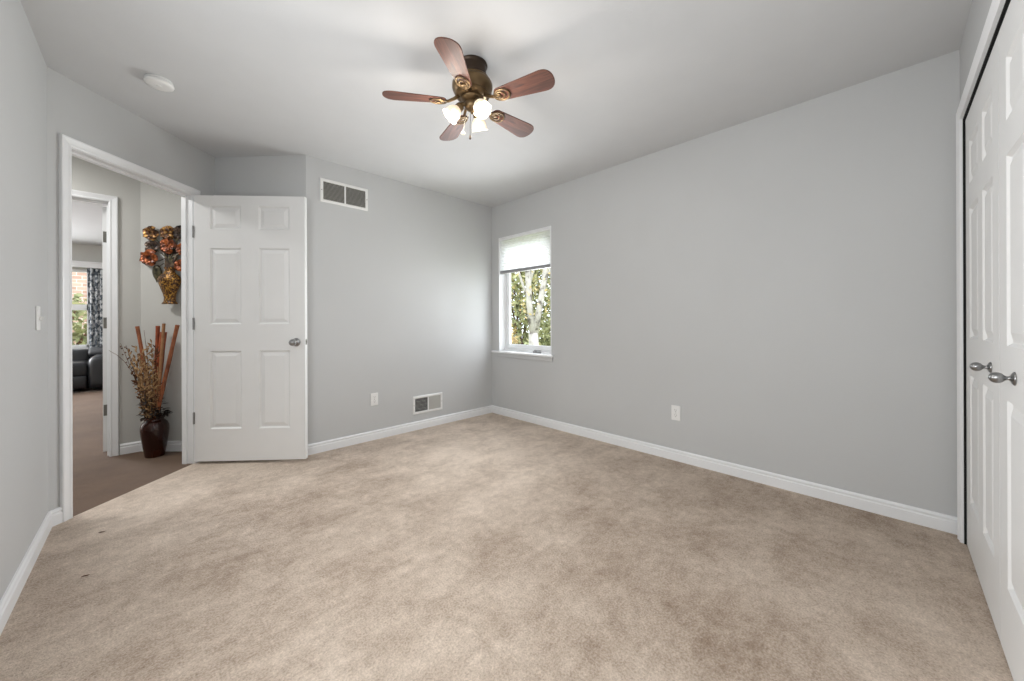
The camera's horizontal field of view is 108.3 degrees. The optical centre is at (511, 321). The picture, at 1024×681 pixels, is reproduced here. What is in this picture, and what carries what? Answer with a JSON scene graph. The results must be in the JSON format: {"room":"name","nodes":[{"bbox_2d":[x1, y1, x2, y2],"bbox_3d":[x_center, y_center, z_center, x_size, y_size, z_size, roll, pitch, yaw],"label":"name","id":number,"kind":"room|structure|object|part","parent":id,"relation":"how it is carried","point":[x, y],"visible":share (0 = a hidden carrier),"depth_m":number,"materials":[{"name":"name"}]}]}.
{"room":"empty bedroom","nodes":[
{"label":"empty bedroom","id":0,"kind":"room"},
{"bbox_2d":[0,0,47,599],"bbox_3d":[-1.275,-0.134,0.668,0.113,2.440,3.492,0,0,-44],"label":"wall","id":1,"kind":"structure","parent":0,"point":[23,67],"depth_m":1.56,"materials":[{"name":"paint"}]},
{"bbox_2d":[0,507,62,634],"bbox_3d":[-1.272,1.044,0.786,0.050,0.085,3.402,0,0,-44],"label":"baseboard","id":2,"kind":"structure","parent":1,"relation":"attached to","point":[54,517],"depth_m":1.56,"materials":[{"name":"white paint"}]},
{"bbox_2d":[35,306,43,329],"bbox_3d":[-2.267,-0.015,1.779,0.021,0.115,0.070,0,0,-44],"label":"light switch","id":3,"kind":"object","parent":1,"relation":"attached to","point":[38,317],"visible":1,"depth_m":1.75,"materials":[{"name":"white plastic"}]},
{"bbox_3d":[-2.272,-0.015,1.774,0.006,0.115,0.070,0,0,-44],"label":"plate","id":4,"kind":"part","parent":3,"relation":"part of","materials":[{"name":"white plastic"}]},
{"bbox_2d":[72,243,101,347],"bbox_3d":[-7.800,-0.111,6.114,6.000,2.440,0.150,0,0,-44],"label":"wall","id":5,"kind":"structure","parent":0,"point":[80,252],"depth_m":6.41,"materials":[{"name":"paint"}]},
{"bbox_2d":[72,269,89,348],"bbox_3d":[-7.730,-0.206,6.117,1.165,1.370,0.125,0,0,-44],"label":"window","id":6,"kind":"structure","parent":5,"relation":"in","point":[74,306],"depth_m":6.41,"materials":[{"name":"white paint"}]},
{"bbox_3d":[-7.707,0.464,6.096,1.165,0.030,0.065,0,0,-44],"label":"sill","id":7,"kind":"part","parent":6,"relation":"part of","materials":[{"name":"white paint"}]},
{"bbox_2d":[72,260,101,268],"bbox_3d":[-7.728,-0.974,6.002,2.090,0.105,0.114,0,0,-44],"label":"crown molding","id":8,"kind":"structure","parent":5,"relation":"attached to","point":[79,264],"depth_m":6.35,"materials":[{"name":"white paint"}]},
{"bbox_2d":[87,268,102,346],"bbox_3d":[-7.184,0.062,6.536,0.416,1.970,0.055,0,0,-44],"label":"curtain","id":9,"kind":"object","parent":5,"relation":"hanging from","point":[94,275],"visible":0.31,"depth_m":6.45,"materials":[{"name":"multicoloured fabric"}]},
{"bbox_2d":[72,200,105,245],"bbox_3d":[-5.941,-1.387,4.209,6.000,0.100,5.380,0,0,-44],"label":"ceiling","id":10,"kind":"structure","parent":0,"point":[86,217],"depth_m":5.06,"materials":[{"name":"paint"}]},
{"bbox_2d":[72,156,140,454],"bbox_3d":[-4.259,-0.123,2.097,3.045,2.440,0.114,0,0,-44],"label":"wall","id":11,"kind":"structure","parent":0,"point":[86,176],"depth_m":3.06,"materials":[{"name":"paint"}]},
{"bbox_2d":[72,190,118,456],"bbox_3d":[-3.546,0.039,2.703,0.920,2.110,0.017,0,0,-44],"label":"trim","id":12,"kind":"structure","parent":11,"relation":"attached to","point":[113,200],"depth_m":3.00,"materials":[{"name":"white paint"}]},
{"bbox_2d":[102,206,106,451],"bbox_3d":[-3.622,0.065,3.337,0.046,2.020,0.788,0,0,-44],"label":"door","id":13,"kind":"structure","parent":11,"relation":"in","point":[104,231],"depth_m":3.05,"materials":[{"name":"white paint"}]},
{"bbox_2d":[47,66,214,510],"bbox_3d":[-2.488,-0.129,2.535,0.078,2.440,1.158,0,0,1],"label":"wall","id":14,"kind":"structure","parent":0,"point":[75,111],"depth_m":2.12,"materials":[{"name":"paint"}]},
{"bbox_2d":[58,133,200,521],"bbox_3d":[-2.480,0.036,2.448,0.096,2.110,0.886,0,0,1],"label":"door frame","id":15,"kind":"structure","parent":14,"relation":"attached to","point":[65,143],"depth_m":2.12,"materials":[{"name":"white paint"}]},
{"bbox_2d":[192,195,307,461],"bbox_3d":[-2.014,0.052,2.858,0.833,2.030,0.195,0,0,-3],"label":"door","id":16,"kind":"structure","parent":14,"relation":"in","point":[249,324],"depth_m":2.84,"materials":[{"name":"white paint"}]},
{"bbox_3d":[-1.664,0.161,2.819,0.065,0.065,0.080,0,0,-3],"label":"knob","id":17,"kind":"part","parent":16,"relation":"part of","materials":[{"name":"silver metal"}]},
{"bbox_2d":[140,181,181,440],"bbox_3d":[-2.874,-0.128,3.168,0.710,2.440,0.099,0,0,1],"label":"wall","id":18,"kind":"structure","parent":0,"point":[160,208],"depth_m":3.12,"materials":[{"name":"paint"}]},
{"bbox_2d":[120,441,181,454],"bbox_3d":[-2.868,1.050,3.106,0.703,0.085,0.087,0,0,-6],"label":"baseboard","id":19,"kind":"structure","parent":18,"relation":"attached to","point":[132,447],"depth_m":3.10,"materials":[{"name":"white paint"}]},
{"bbox_2d":[139,225,180,303],"bbox_3d":[-2.854,-0.472,3.066,0.489,0.658,0.101,0,0,1],"label":"wall sculpture","id":20,"kind":"object","parent":18,"relation":"attached to","point":[169,281],"visible":0.76,"depth_m":3.06,"materials":[{"name":"gold metal"}]},
{"bbox_3d":[-3.022,-0.530,3.071,0.152,0.143,0.037,0,0,1],"label":"flower","id":21,"kind":"part","parent":20,"relation":"part of","materials":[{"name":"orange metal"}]},
{"bbox_3d":[-3.015,-0.736,3.082,0.138,0.127,0.034,0,0,1],"label":"flower","id":22,"kind":"part","parent":20,"relation":"part of","materials":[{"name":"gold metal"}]},
{"bbox_3d":[-3.006,-0.624,3.091,0.126,0.125,0.032,0,0,1],"label":"flower","id":23,"kind":"part","parent":20,"relation":"part of","materials":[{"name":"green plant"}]},
{"bbox_3d":[-2.865,-0.737,3.071,0.130,0.127,0.034,0,0,1],"label":"flower","id":24,"kind":"part","parent":20,"relation":"part of","materials":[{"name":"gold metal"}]},
{"bbox_3d":[-2.846,-0.625,3.056,0.137,0.139,0.032,0,0,1],"label":"flower","id":25,"kind":"part","parent":20,"relation":"part of","materials":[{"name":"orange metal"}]},
{"bbox_3d":[-2.775,-0.737,3.081,0.121,0.128,0.031,0,0,1],"label":"flower","id":26,"kind":"part","parent":20,"relation":"part of","materials":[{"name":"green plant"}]},
{"bbox_3d":[-2.755,-0.465,3.068,0.105,0.103,0.027,0,0,1],"label":"flower","id":27,"kind":"part","parent":20,"relation":"part of","materials":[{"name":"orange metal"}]},
{"bbox_3d":[-2.749,-0.601,3.072,0.107,0.106,0.029,0,0,1],"label":"flower","id":28,"kind":"part","parent":20,"relation":"part of","materials":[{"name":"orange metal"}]},
{"bbox_2d":[215,155,305,196],"bbox_3d":[-2.095,-0.131,3.075,0.852,2.440,0.094,0,0,3],"label":"wall","id":29,"kind":"structure","parent":0,"point":[285,175],"depth_m":3.03,"materials":[{"name":"paint"}]},
{"bbox_2d":[306,155,491,443],"bbox_3d":[-1.012,-0.135,3.757,2.015,2.440,0.150,0,0,-44],"label":"wall","id":30,"kind":"structure","parent":0,"point":[399,290],"depth_m":3.54,"materials":[{"name":"paint"}]},
{"bbox_2d":[320,177,367,210],"bbox_3d":[-1.452,-1.099,3.219,0.402,0.198,0.010,0,0,-44],"label":"air vent","id":31,"kind":"object","parent":30,"relation":"in","point":[333,192],"visible":1,"depth_m":3.21,"materials":[{"name":"white plastic"}]},
{"bbox_2d":[371,393,377,405],"bbox_3d":[-1.263,0.716,3.397,0.070,0.115,0.009,0,0,-44],"label":"wall outlet","id":32,"kind":"object","parent":30,"relation":"attached to","point":[374,396],"visible":1,"depth_m":3.39,"materials":[{"name":"white plastic"}]},
{"bbox_2d":[308,405,491,454],"bbox_3d":[-1.247,1.044,3.516,2.666,0.085,0.454,0,0,-32],"label":"baseboard","id":33,"kind":"structure","parent":30,"relation":"attached to","point":[332,444],"depth_m":3.50,"materials":[{"name":"white paint"}]},
{"bbox_2d":[413,392,441,414],"bbox_3d":[-0.859,0.840,3.792,0.345,0.180,0.010,0,0,-44],"label":"air vent","id":34,"kind":"object","parent":30,"relation":"in","point":[429,402],"visible":1,"depth_m":3.79,"materials":[{"name":"white plastic"}]},
{"bbox_2d":[20,0,971,206],"bbox_3d":[-0.380,-1.407,2.188,3.499,0.100,4.347,0,0,-44],"label":"ceiling","id":35,"kind":"structure","parent":0,"point":[634,79],"depth_m":1.97,"materials":[{"name":"paint"}]},
{"bbox_2d":[143,74,174,91],"bbox_3d":[-1.980,-1.334,2.076,0.128,0.035,0.128,0,0,-44],"label":"smoke detector","id":36,"kind":"object","parent":35,"relation":"attached to","point":[155,81],"visible":1,"depth_m":2.05,"materials":[{"name":"white plastic"}]},
{"bbox_3d":[-1.980,-1.345,2.076,0.120,0.012,0.120,0,0,-44],"label":"mounting plate","id":37,"kind":"part","parent":36,"relation":"part of","materials":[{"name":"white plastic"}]},
{"bbox_2d":[382,37,554,140],"bbox_3d":[-0.184,-1.160,1.986,0.856,0.395,0.892,0,0,-44],"label":"ceiling fan","id":38,"kind":"object","parent":35,"relation":"hanging from","point":[472,87],"visible":1,"depth_m":1.89,"materials":[{"name":"brown wood"}]},
{"bbox_3d":[-0.501,-1.156,1.912,0.322,0.006,0.120,0,13,-9],"label":"blade","id":39,"kind":"part","parent":38,"relation":"part of","materials":[{"name":"brown wood"}]},
{"bbox_3d":[-0.319,-1.087,1.942,0.094,0.096,0.091,0,0,-44],"label":"lamp shade","id":40,"kind":"part","parent":38,"relation":"part of","materials":[{"name":"white glass"}]},
{"bbox_3d":[-0.254,-1.157,1.668,0.120,0.006,0.322,13,2,8],"label":"blade","id":41,"kind":"part","parent":38,"relation":"part of","materials":[{"name":"brown wood"}]},
{"bbox_3d":[-0.346,-1.157,2.223,0.120,0.006,0.322,-15,7,-27],"label":"blade","id":42,"kind":"part","parent":38,"relation":"part of","materials":[{"name":"brown wood"}]},
{"bbox_2d":[455,102,463,111],"bbox_3d":[-0.277,-1.127,1.948,0.047,0.046,0.048,0,0,-44],"label":"socket","id":43,"kind":"object","parent":38,"relation":"attached to","point":[459,107],"depth_m":1.93,"materials":[{"name":"gold metal"}]},
{"bbox_3d":[-0.181,-1.083,2.053,0.092,0.092,0.089,0,0,-44],"label":"lamp shade","id":44,"kind":"part","parent":38,"relation":"part of","materials":[{"name":"white glass"}]},
{"bbox_3d":[-0.161,-1.096,1.884,0.050,0.062,0.056,0,0,-44],"label":"light bulb","id":45,"kind":"part","parent":38,"relation":"part of","materials":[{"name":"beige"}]},
{"bbox_3d":[-0.155,-1.085,1.873,0.094,0.095,0.092,0,0,-44],"label":"lamp shade","id":46,"kind":"part","parent":38,"relation":"part of","materials":[{"name":"white glass"}]},
{"bbox_3d":[-0.002,-1.158,2.171,0.322,0.006,0.120,0,-13,-45],"label":"blade","id":47,"kind":"part","parent":38,"relation":"part of","materials":[{"name":"brown wood"}]},
{"bbox_3d":[0.055,-1.158,1.828,0.322,0.006,0.120,0,-13,27],"label":"blade","id":48,"kind":"part","parent":38,"relation":"part of","materials":[{"name":"brown wood"}]},
{"bbox_2d":[0,388,1013,680],"bbox_3d":[-3.761,1.155,2.928,7.112,0.120,10.047,0,0,-44],"label":"floor","id":49,"kind":"structure","parent":0,"point":[490,546],"depth_m":1.58,"materials":[{"name":"beige carpet"}]},
{"bbox_2d":[72,346,102,390],"bbox_3d":[-7.592,0.766,5.447,2.460,0.684,0.869,0,0,-44],"label":"recliner sofa","id":50,"kind":"object","parent":49,"relation":"on","point":[87,364],"visible":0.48,"depth_m":5.84,"materials":[{"name":"black leather"}]},
{"bbox_2d":[72,361,87,376],"bbox_3d":[-7.186,0.772,5.704,0.920,0.258,0.550,0,0,-44],"label":"seat cushion","id":51,"kind":"object","parent":50,"relation":"on","point":[79,368],"depth_m":5.78,"materials":[{"name":"black leather"}]},
{"bbox_2d":[72,349,90,360],"bbox_3d":[-7.470,0.638,5.994,0.920,0.353,0.257,0,0,-44],"label":"cushion","id":52,"kind":"object","parent":50,"relation":"on","point":[77,354],"depth_m":6.15,"materials":[{"name":"black leather"}]},
{"bbox_3d":[-6.822,0.815,6.194,0.315,0.545,0.860,0,0,-44],"label":"armrest","id":53,"kind":"part","parent":50,"relation":"part of","materials":[{"name":"black leather"}]},
{"bbox_2d":[140,414,169,457],"bbox_3d":[-2.896,0.931,3.001,0.176,0.321,0.176,0,0,-44],"label":"floor vase","id":54,"kind":"object","parent":49,"relation":"on","point":[154,433],"visible":0.88,"depth_m":2.95,"materials":[{"name":"ceramic"}]},
{"bbox_2d":[110,332,173,421],"bbox_3d":[-2.987,0.553,2.959,0.410,0.961,0.217,0,0,-28],"label":"dried flower arrangement","id":55,"kind":"object","parent":54,"relation":"in","point":[147,396],"visible":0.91,"depth_m":2.96,"materials":[{"name":"plant"}]},
{"bbox_3d":[-3.016,0.605,2.986,0.214,0.856,0.204,0,0,-44],"label":"dried stem","id":56,"kind":"part","parent":55,"relation":"part of","materials":[{"name":"brown plant"}]},
{"bbox_3d":[-3.010,0.625,3.007,0.161,0.816,0.117,0,0,-44],"label":"dried stem","id":57,"kind":"part","parent":55,"relation":"part of","materials":[{"name":"plant"}]},
{"bbox_3d":[-2.979,0.723,2.982,0.134,0.621,0.130,0,0,-44],"label":"dried stem","id":58,"kind":"part","parent":55,"relation":"part of","materials":[{"name":"brown plant"}]},
{"bbox_3d":[-2.983,0.613,2.977,0.115,0.841,0.121,0,0,-44],"label":"dried stem","id":59,"kind":"part","parent":55,"relation":"part of","materials":[{"name":"plant"}]},
{"bbox_3d":[-2.957,0.687,2.979,0.160,0.692,0.105,0,0,-44],"label":"dried stem","id":60,"kind":"part","parent":55,"relation":"part of","materials":[{"name":"plant"}]},
{"bbox_3d":[-2.955,0.646,2.970,0.132,0.774,0.069,0,0,-44],"label":"dried stem","id":61,"kind":"part","parent":55,"relation":"part of","materials":[{"name":"plant"}]},
{"bbox_3d":[-2.938,0.750,2.976,0.112,0.566,0.066,0,0,-44],"label":"dried stem","id":62,"kind":"part","parent":55,"relation":"part of","materials":[{"name":"plant"}]},
{"bbox_3d":[-2.923,0.622,2.956,0.078,0.820,0.056,0,0,-44],"label":"dried stem","id":63,"kind":"part","parent":55,"relation":"part of","materials":[{"name":"plant"}]},
{"bbox_3d":[-2.931,0.653,2.955,0.071,0.758,0.062,0,0,-44],"label":"dried stem","id":64,"kind":"part","parent":55,"relation":"part of","materials":[{"name":"plant"}]},
{"bbox_3d":[-2.938,0.612,2.992,0.058,0.840,0.079,0,0,-44],"label":"dried stem","id":65,"kind":"part","parent":55,"relation":"part of","materials":[{"name":"plant"}]},
{"bbox_3d":[-2.891,0.684,2.953,0.070,0.697,0.080,0,0,-44],"label":"dried stem","id":66,"kind":"part","parent":55,"relation":"part of","materials":[{"name":"plant"}]},
{"bbox_3d":[-2.877,0.738,2.961,0.063,0.589,0.115,0,0,13],"label":"dried stem","id":67,"kind":"part","parent":55,"relation":"part of","materials":[{"name":"brown plant"}]},
{"bbox_3d":[-2.890,0.768,2.959,0.061,0.529,0.107,0,0,-40],"label":"dried stem","id":68,"kind":"part","parent":55,"relation":"part of","materials":[{"name":"plant"}]},
{"bbox_3d":[-2.903,0.720,2.968,0.099,0.625,0.046,0,0,34],"label":"dried stem","id":69,"kind":"part","parent":55,"relation":"part of","materials":[{"name":"plant"}]},
{"bbox_3d":[-2.903,0.586,2.991,0.064,0.892,0.070,0,0,-44],"label":"dried stem","id":70,"kind":"part","parent":55,"relation":"part of","materials":[{"name":"plant"}]},
{"bbox_3d":[-2.880,0.662,2.966,0.059,0.740,0.130,0,0,-21],"label":"dried stem","id":71,"kind":"part","parent":55,"relation":"part of","materials":[{"name":"plant"}]},
{"bbox_3d":[-2.865,0.718,2.981,0.099,0.629,0.059,0,0,36],"label":"dried stem","id":72,"kind":"part","parent":55,"relation":"part of","materials":[{"name":"plant"}]},
{"bbox_3d":[-2.876,0.608,3.002,0.062,0.847,0.070,0,0,-44],"label":"dried stem","id":73,"kind":"part","parent":55,"relation":"part of","materials":[{"name":"brown plant"}]},
{"bbox_3d":[-2.847,0.758,2.969,0.101,0.549,0.109,0,0,-44],"label":"dried stem","id":74,"kind":"part","parent":55,"relation":"part of","materials":[{"name":"brown plant"}]},
{"bbox_3d":[-2.866,0.699,2.987,0.069,0.667,0.053,0,0,-22],"label":"dried stem","id":75,"kind":"part","parent":55,"relation":"part of","materials":[{"name":"plant"}]},
{"bbox_2d":[135,326,149,388],"bbox_3d":[-2.953,0.551,3.007,0.173,1.026,0.026,0,0,-17],"label":"cane","id":76,"kind":"object","parent":54,"relation":"in","point":[137,328],"visible":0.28,"depth_m":2.98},
{"bbox_2d":[154,326,159,378],"bbox_3d":[-2.916,0.550,3.026,0.028,1.026,0.061,0,0,40],"label":"cane","id":77,"kind":"object","parent":54,"relation":"in","point":[157,328],"visible":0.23,"depth_m":3.03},
{"bbox_2d":[151,332,166,415],"bbox_3d":[-2.895,0.575,3.015,0.130,0.978,0.045,0,0,-30],"label":"cane","id":78,"kind":"object","parent":54,"relation":"in","point":[159,345],"visible":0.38,"depth_m":3.01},
{"bbox_2d":[155,323,165,416],"bbox_3d":[-2.846,0.540,2.983,0.087,1.045,0.022,0,0,-20],"label":"cane","id":79,"kind":"object","parent":54,"relation":"in","point":[163,324],"visible":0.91,"depth_m":2.98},
{"bbox_2d":[154,325,179,417],"bbox_3d":[-2.815,0.546,2.982,0.291,1.038,0.028,0,0,5],"label":"cane","id":80,"kind":"object","parent":54,"relation":"in","point":[176,328],"visible":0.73,"depth_m":2.97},
{"bbox_2d":[492,50,959,516],"bbox_3d":[1.054,-0.142,3.194,0.150,2.440,3.845,0,0,-44],"label":"wall","id":81,"kind":"structure","parent":0,"point":[784,280],"depth_m":2.39,"materials":[{"name":"paint"}]},
{"bbox_2d":[491,226,553,361],"bbox_3d":[0.142,-0.281,4.103,0.182,1.379,0.928,0,0,-44],"label":"window","id":82,"kind":"structure","parent":81,"relation":"in","point":[506,349],"depth_m":4.32,"materials":[{"name":"white paint"}]},
{"bbox_3d":[0.121,0.355,4.080,0.117,0.020,0.928,0,0,-44],"label":"sill","id":83,"kind":"part","parent":82,"relation":"part of","materials":[{"name":"white paint"}]},
{"bbox_2d":[500,227,549,273],"bbox_3d":[0.140,-0.755,4.057,0.050,0.405,0.765,0,0,-44],"label":"window shade","id":84,"kind":"object","parent":82,"relation":"attached to","point":[528,251],"visible":0.84,"depth_m":4.03,"materials":[{"name":"white fabric"}]},
{"bbox_3d":[0.139,-0.569,4.056,0.034,0.032,0.765,0,0,-44],"label":"rail","id":85,"kind":"part","parent":84,"relation":"part of","materials":[{"name":"white plastic"}]},
{"bbox_3d":[0.206,-0.312,4.120,0.065,1.317,0.793,0,0,-44],"label":"frame","id":86,"kind":"part","parent":82,"relation":"part of","materials":[{"name":"white paint"}]},
{"bbox_3d":[0.202,-0.312,4.116,0.037,1.253,0.729,0,0,-44],"label":"sash","id":87,"kind":"part","parent":82,"relation":"part of","materials":[{"name":"white paint"}]},
{"bbox_2d":[671,405,680,420],"bbox_3d":[1.268,0.710,2.864,0.009,0.115,0.070,0,0,-44],"label":"wall outlet","id":88,"kind":"object","parent":81,"relation":"attached to","point":[675,410],"visible":1,"depth_m":2.86,"materials":[{"name":"white plastic"}]},
{"bbox_2d":[492,405,956,534],"bbox_3d":[1.006,1.036,3.129,0.014,0.085,3.565,0,0,-44],"label":"baseboard","id":89,"kind":"structure","parent":81,"relation":"attached to","point":[923,517],"depth_m":2.42,"materials":[{"name":"white paint"}]},
{"bbox_2d":[960,0,1005,114],"bbox_3d":[1.076,-0.142,0.624,3.412,2.440,0.120,0,0,-44],"label":"wall","id":90,"kind":"structure","parent":0,"point":[979,9],"depth_m":1.59,"materials":[{"name":"paint"}]},
{"bbox_2d":[956,0,1004,542],"bbox_3d":[1.621,0.025,1.252,1.654,2.103,0.017,0,0,-44],"label":"trim","id":91,"kind":"structure","parent":90,"relation":"attached to","point":[996,6],"depth_m":1.79,"materials":[{"name":"white paint"}]},
{"bbox_2d":[965,36,1000,640],"bbox_3d":[1.902,0.054,1.514,0.766,2.034,0.085,0,0,-44],"label":"door","id":92,"kind":"structure","parent":90,"relation":"in","point":[982,120],"depth_m":1.44,"materials":[{"name":"white paint"}]},
{"bbox_3d":[1.716,0.167,1.356,0.040,0.040,0.050,0,0,-44],"label":"knob","id":93,"kind":"part","parent":92,"relation":"part of","materials":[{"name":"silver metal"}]},
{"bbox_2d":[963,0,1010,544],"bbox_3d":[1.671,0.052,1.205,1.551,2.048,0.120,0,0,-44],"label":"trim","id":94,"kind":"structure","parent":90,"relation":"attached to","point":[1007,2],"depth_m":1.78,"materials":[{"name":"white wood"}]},
{"bbox_2d":[988,0,1023,680],"bbox_3d":[1.349,0.056,0.973,0.766,2.034,0.085,0,0,-44],"label":"door","id":95,"kind":"structure","parent":90,"relation":"in","point":[1010,377],"depth_m":1.12,"materials":[{"name":"white paint"}]},
{"bbox_3d":[1.452,0.168,1.098,0.040,0.040,0.050,0,0,-44],"label":"knob","id":96,"kind":"part","parent":95,"relation":"part of","materials":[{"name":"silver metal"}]},
{"label":"outside","id":97,"kind":"structure","parent":0,"visible":0},
{"bbox_3d":[2.754,1.472,15.280,18.700,0.100,30.000,0,0,-44],"label":"ground","id":98,"kind":"structure","parent":97,"visible":0},
{"bbox_2d":[511,323,519,343],"bbox_3d":[-0.927,0.484,11.123,2.310,1.970,2.248,0,0,-44],"label":"shrub","id":99,"kind":"object","parent":98,"relation":"on","point":[513,339],"visible":0.02,"depth_m":11.00,"materials":[{"name":"yellow plant"}]},
{"bbox_2d":[511,268,550,344],"bbox_3d":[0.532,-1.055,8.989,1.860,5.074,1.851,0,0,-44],"label":"birch tree","id":100,"kind":"object","parent":98,"relation":"on","point":[533,323],"visible":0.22,"depth_m":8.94,"materials":[{"name":"white plant"}]},
{"bbox_2d":[538,317,550,345],"bbox_3d":[1.752,0.563,11.490,2.245,1.795,2.268,0,0,-44],"label":"shrub","id":101,"kind":"object","parent":98,"relation":"on","point":[545,339],"visible":0.12,"depth_m":11.20,"materials":[{"name":"green plant"}]},
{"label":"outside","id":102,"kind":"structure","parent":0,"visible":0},
{"bbox_3d":[-13.632,1.530,10.580,11.300,0.100,13.800,0,0,-44],"label":"ground","id":103,"kind":"structure","parent":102,"visible":0},
{"bbox_2d":[72,293,86,344],"bbox_3d":[-9.862,0.402,7.942,3.025,2.201,1.880,0,0,-44],"label":"shrub","id":104,"kind":"object","parent":103,"relation":"on","point":[78,337],"visible":0.03,"depth_m":8.05,"materials":[{"name":"green plant"}]},
{"bbox_2d":[72,272,86,344],"bbox_3d":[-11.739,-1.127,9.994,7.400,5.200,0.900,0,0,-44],"label":"brick house","id":105,"kind":"structure","parent":103,"relation":"on","point":[79,279],"depth_m":9.93,"materials":[{"name":"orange brick"}]}
]}

